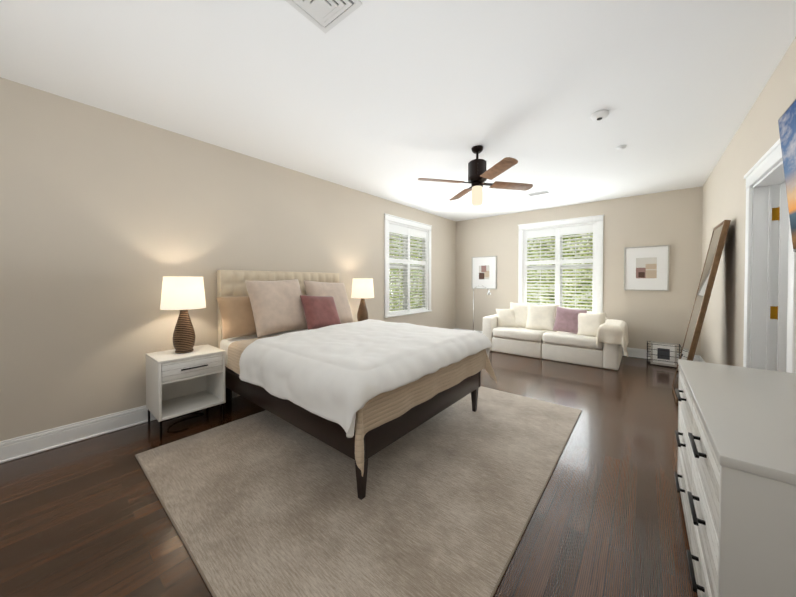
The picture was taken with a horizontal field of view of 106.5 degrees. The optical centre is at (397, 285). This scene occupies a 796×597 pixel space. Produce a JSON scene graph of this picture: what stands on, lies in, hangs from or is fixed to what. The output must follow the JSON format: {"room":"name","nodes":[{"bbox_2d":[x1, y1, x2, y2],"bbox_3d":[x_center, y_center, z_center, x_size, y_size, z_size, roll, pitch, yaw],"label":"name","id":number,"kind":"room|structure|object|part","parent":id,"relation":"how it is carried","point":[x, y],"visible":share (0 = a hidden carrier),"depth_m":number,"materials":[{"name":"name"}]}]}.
{"room":"bedroom","nodes":[
{"label":"bedroom","id":0,"kind":"room"},
{"bbox_2d":[0,77,455,440],"bbox_3d":[-1.291,-0.131,4.100,0.140,2.750,8.580,1,1,40],"label":"wall","id":1,"kind":"structure","parent":0,"point":[108,221],"depth_m":2.63,"materials":[{"name":"paint"}]},
{"bbox_2d":[0,328,455,463],"bbox_3d":[-1.227,1.167,4.065,0.026,0.155,8.300,1,1,40],"label":"baseboard","id":2,"kind":"structure","parent":1,"relation":"attached to","point":[30,444],"depth_m":2.38,"materials":[{"name":"white"}]},
{"bbox_2d":[384,213,431,317],"bbox_3d":[0.190,-0.352,5.857,0.180,1.840,1.510,1,1,40],"label":"window","id":3,"kind":"structure","parent":1,"relation":"in","point":[402,221],"depth_m":5.77,"materials":[{"name":"white wood"}]},
{"bbox_3d":[0.148,-0.310,5.892,0.050,1.676,1.276,1,1,40],"label":"left window sash","id":4,"kind":"part","parent":3,"relation":"part of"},
{"bbox_2d":[388,222,427,314],"bbox_3d":[0.205,-0.310,5.844,0.066,1.676,1.276,1,1,40],"label":"blind","id":5,"kind":"object","parent":3,"relation":"attached to","point":[408,232],"visible":0.92,"depth_m":5.82,"materials":[{"name":"white"}]},
{"bbox_2d":[0,351,697,596],"bbox_3d":[1.005,1.320,2.220,6.100,0.100,8.580,1,1,40],"label":"floor","id":6,"kind":"structure","parent":0,"point":[89,517],"depth_m":1.70,"materials":[{"name":"brown wood"}]},
{"bbox_2d":[146,344,225,440],"bbox_3d":[-1.938,0.937,2.729,0.469,0.650,0.500,1,1,40],"label":"nightstand","id":7,"kind":"object","parent":6,"relation":"on","point":[180,385],"visible":0.96,"depth_m":2.66,"materials":[{"name":"white paint"}]},
{"bbox_2d":[160,276,205,353],"bbox_3d":[-1.963,0.267,2.728,0.342,0.690,0.342,1,1,40],"label":"table lamp","id":8,"kind":"object","parent":7,"relation":"on","point":[183,294],"visible":0.98,"depth_m":2.65,"materials":[{"name":"fabric"}]},
{"bbox_3d":[-1.963,0.067,2.725,0.342,0.290,0.342,1,1,40],"label":"lamp shade","id":9,"kind":"part","parent":8,"relation":"part of","materials":[{"name":"fabric"}]},
{"bbox_2d":[216,270,496,499],"bbox_3d":[-0.531,0.549,3.008,2.411,1.420,1.904,1,1,40],"label":"bed","id":10,"kind":"object","parent":6,"relation":"on","point":[305,352],"visible":1,"depth_m":2.32,"materials":[{"name":"white fabric"}]},
{"bbox_3d":[-0.542,0.698,3.024,2.140,0.279,1.580,1,1,40],"label":"mattress","id":11,"kind":"part","parent":10,"relation":"part of","materials":[{"name":"beige fabric"}]},
{"bbox_3d":[-1.390,0.538,3.776,0.108,1.420,1.600,1,1,40],"label":"headboard","id":12,"kind":"part","parent":10,"relation":"part of","materials":[{"name":"fabric"}]},
{"bbox_3d":[-0.538,1.048,3.026,2.190,0.420,1.620,1,1,40],"label":"frame","id":13,"kind":"part","parent":10,"relation":"part of","materials":[{"name":"brown wood"}]},
{"bbox_2d":[239,319,491,437],"bbox_3d":[-0.256,0.626,2.780,1.660,0.366,1.911,1,1,40],"label":"duvet","id":14,"kind":"object","parent":10,"relation":"on","point":[360,376],"depth_m":2.09,"materials":[{"name":"white fabric"}]},
{"bbox_2d":[135,386,581,596],"bbox_3d":[-0.058,1.258,2.592,2.439,0.011,3.009,1,1,40],"label":"rug","id":15,"kind":"object","parent":6,"relation":"on","point":[265,503],"visible":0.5,"depth_m":1.74,"materials":[{"name":"beige carpet"}]},
{"bbox_2d":[473,285,490,330],"bbox_3d":[1.792,0.603,6.504,0.610,1.215,0.370,1,1,40],"label":"floor lamp","id":16,"kind":"object","parent":6,"relation":"on","point":[488,293],"visible":0.67,"depth_m":6.65,"materials":[{"name":"silver metal"}]},
{"bbox_2d":[483,302,628,369],"bbox_3d":[2.727,0.779,5.268,2.180,0.897,1.158,1,1,40],"label":"sofa","id":17,"kind":"object","parent":6,"relation":"on","point":[555,332],"visible":1,"depth_m":4.89,"materials":[{"name":"fabric"}]},
{"bbox_2d":[596,319,628,356],"bbox_3d":[3.331,0.792,4.585,0.387,0.441,0.881,1,1,40],"label":"throw","id":18,"kind":"object","parent":17,"relation":"on","point":[611,335],"depth_m":4.34,"materials":[{"name":"beige fabric"}]},
{"bbox_2d":[647,341,681,367],"bbox_3d":[4.104,1.057,4.598,0.388,0.357,0.268,1,1,40],"label":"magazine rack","id":19,"kind":"object","parent":6,"relation":"on","point":[664,354],"visible":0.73,"depth_m":4.54,"materials":[{"name":"white wood"}]},
{"bbox_2d":[672,220,730,402],"bbox_3d":[3.277,0.302,3.247,0.374,1.897,0.600,1,1,40],"label":"leaning mirror","id":20,"kind":"object","parent":6,"relation":"on","point":[707,279],"visible":0.88,"depth_m":3.09,"materials":[{"name":"brown wood"}]},
{"bbox_2d":[674,359,795,596],"bbox_3d":[1.511,0.878,1.215,0.508,0.810,1.343,1,1,40],"label":"dresser","id":21,"kind":"object","parent":6,"relation":"on","point":[735,473],"visible":1,"depth_m":0.93,"materials":[{"name":"grey wood"}]},
{"bbox_3d":[-0.511,0.914,4.455,0.469,0.650,0.500,1,1,40],"label":"nightstand","id":22,"kind":"object","parent":6,"relation":"on","visible":0},
{"bbox_2d":[351,278,373,320],"bbox_3d":[-0.529,0.243,4.461,0.342,0.690,0.342,1,1,40],"label":"table lamp","id":23,"kind":"object","parent":22,"relation":"on","point":[362,289],"visible":0.81,"depth_m":4.35,"materials":[{"name":"fabric"}]},
{"bbox_3d":[-0.529,0.043,4.458,0.342,0.290,0.342,1,1,40],"label":"lamp shade","id":24,"kind":"part","parent":23,"relation":"part of","materials":[{"name":"fabric"}]},
{"bbox_2d":[0,0,795,220],"bbox_3d":[1.005,-1.530,2.181,6.100,0.100,8.580,1,1,40],"label":"ceiling","id":25,"kind":"structure","parent":0,"point":[392,100],"depth_m":2.16,"materials":[{"name":"white paint"}]},
{"bbox_2d":[285,0,361,33],"bbox_3d":[-0.396,-1.453,1.524,0.310,0.036,0.310,1,1,40],"label":"ceiling vent","id":26,"kind":"object","parent":25,"relation":"in","point":[325,16],"visible":1,"depth_m":1.57,"materials":[{"name":"silver metal"}]},
{"bbox_2d":[418,145,532,205],"bbox_3d":[0.863,-1.184,3.238,0.996,0.620,0.996,0,1,33],"label":"ceiling fan","id":27,"kind":"object","parent":25,"relation":"hanging from","point":[479,175],"visible":1,"depth_m":3.18,"materials":[{"name":"brown metal"}]},
{"bbox_2d":[527,190,550,196],"bbox_3d":[2.318,-1.512,4.899,0.340,0.010,0.180,1,1,40],"label":"ceiling vent","id":28,"kind":"object","parent":25,"relation":"in","point":[539,193],"visible":1,"depth_m":4.88,"materials":[{"name":"silver metal"}]},
{"bbox_2d":[590,110,608,120],"bbox_3d":[1.749,-1.463,2.579,0.136,0.044,0.136,1,1,40],"label":"smoke detector","id":29,"kind":"object","parent":25,"relation":"attached to","point":[599,115],"visible":1,"depth_m":2.55,"materials":[{"name":"white plastic"}]},
{"bbox_2d":[617,145,625,149],"bbox_3d":[2.414,-1.482,3.210,0.084,0.024,0.084,1,1,40],"label":"detector","id":30,"kind":"object","parent":25,"relation":"attached to","point":[622,147],"visible":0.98,"depth_m":3.19,"materials":[{"name":"white plastic"}]},
{"bbox_2d":[456,187,699,354],"bbox_3d":[3.078,-0.156,5.962,4.200,2.750,0.140,1,1,40],"label":"wall","id":31,"kind":"structure","parent":0,"point":[671,218],"depth_m":5.16,"materials":[{"name":"paint"}]},
{"bbox_2d":[472,256,496,288],"bbox_3d":[1.957,-0.285,6.778,0.590,0.745,0.028,1,1,40],"label":"framed artwork","id":32,"kind":"object","parent":31,"relation":"attached to","point":[484,270],"visible":1,"depth_m":6.77,"materials":[{"name":"white paper"}]},
{"bbox_2d":[518,215,604,312],"bbox_3d":[3.158,-0.352,5.868,1.510,1.840,0.180,1,1,40],"label":"window","id":33,"kind":"structure","parent":31,"relation":"in","point":[598,219],"depth_m":5.77,"materials":[{"name":"white wood"}]},
{"bbox_3d":[3.193,-0.311,5.911,1.276,1.676,0.050,1,1,40],"label":"back window sash","id":34,"kind":"part","parent":33,"relation":"part of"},
{"bbox_2d":[523,223,596,312],"bbox_3d":[3.145,-0.310,5.853,1.276,1.676,0.066,1,1,40],"label":"blind","id":35,"kind":"object","parent":33,"relation":"attached to","point":[570,230],"visible":0.92,"depth_m":5.82,"materials":[{"name":"white wood"}]},
{"bbox_2d":[456,328,696,362],"bbox_3d":[3.037,1.142,5.906,4.190,0.155,0.026,1,1,40],"label":"baseboard","id":36,"kind":"structure","parent":31,"relation":"attached to","point":[632,352],"depth_m":5.05,"materials":[{"name":"white"}]},
{"bbox_2d":[624,245,668,290],"bbox_3d":[4.141,-0.280,4.971,0.580,0.745,0.028,1,1,40],"label":"framed artwork","id":37,"kind":"object","parent":31,"relation":"attached to","point":[646,268],"visible":0.98,"depth_m":4.96,"materials":[{"name":"white paper"}]},
{"bbox_2d":[700,37,795,366],"bbox_3d":[2.069,-0.093,1.321,0.140,2.750,8.580,1,1,40],"label":"wall","id":38,"kind":"structure","parent":0,"point":[723,195],"depth_m":2.91,"materials":[{"name":"paint"}]},
{"bbox_2d":[697,355,704,361],"bbox_3d":[3.786,1.174,3.545,0.026,0.155,2.610,1,1,40],"label":"baseboard","id":39,"kind":"structure","parent":38,"relation":"attached to","point":[699,358],"depth_m":4.54,"materials":[{"name":"white"}]},
{"bbox_2d":[743,139,795,372],"bbox_3d":[2.670,0.172,2.061,0.192,2.200,1.120,1,1,40],"label":"door frame","id":40,"kind":"structure","parent":38,"relation":"attached to","point":[764,176],"depth_m":2.38,"materials":[{"name":"white wood"}]},
{"bbox_2d":[770,183,788,371],"bbox_3d":[3.252,0.239,2.030,0.053,2.043,0.910,-1,1,-42],"label":"door","id":41,"kind":"structure","parent":38,"relation":"in","point":[780,213],"depth_m":2.30,"materials":[{"name":"white wood"}]},
{"bbox_2d":[778,99,795,251],"bbox_3d":[1.754,-0.546,1.135,0.114,0.744,1.280,1,1,40],"label":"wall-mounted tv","id":42,"kind":"object","parent":38,"relation":"attached to","point":[787,124],"visible":1,"depth_m":1.58,"materials":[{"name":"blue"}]},
{"label":"outside","id":43,"kind":"structure","parent":0,"visible":0},
{"bbox_2d":[389,232,421,310],"bbox_3d":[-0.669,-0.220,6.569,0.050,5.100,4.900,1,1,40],"label":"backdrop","id":44,"kind":"structure","parent":43,"point":[390,304],"depth_m":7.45,"materials":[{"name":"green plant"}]},
{"bbox_2d":[527,233,592,310],"bbox_3d":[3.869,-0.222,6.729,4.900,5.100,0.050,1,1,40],"label":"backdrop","id":45,"kind":"structure","parent":43,"point":[562,273],"depth_m":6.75,"materials":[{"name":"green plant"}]}
]}

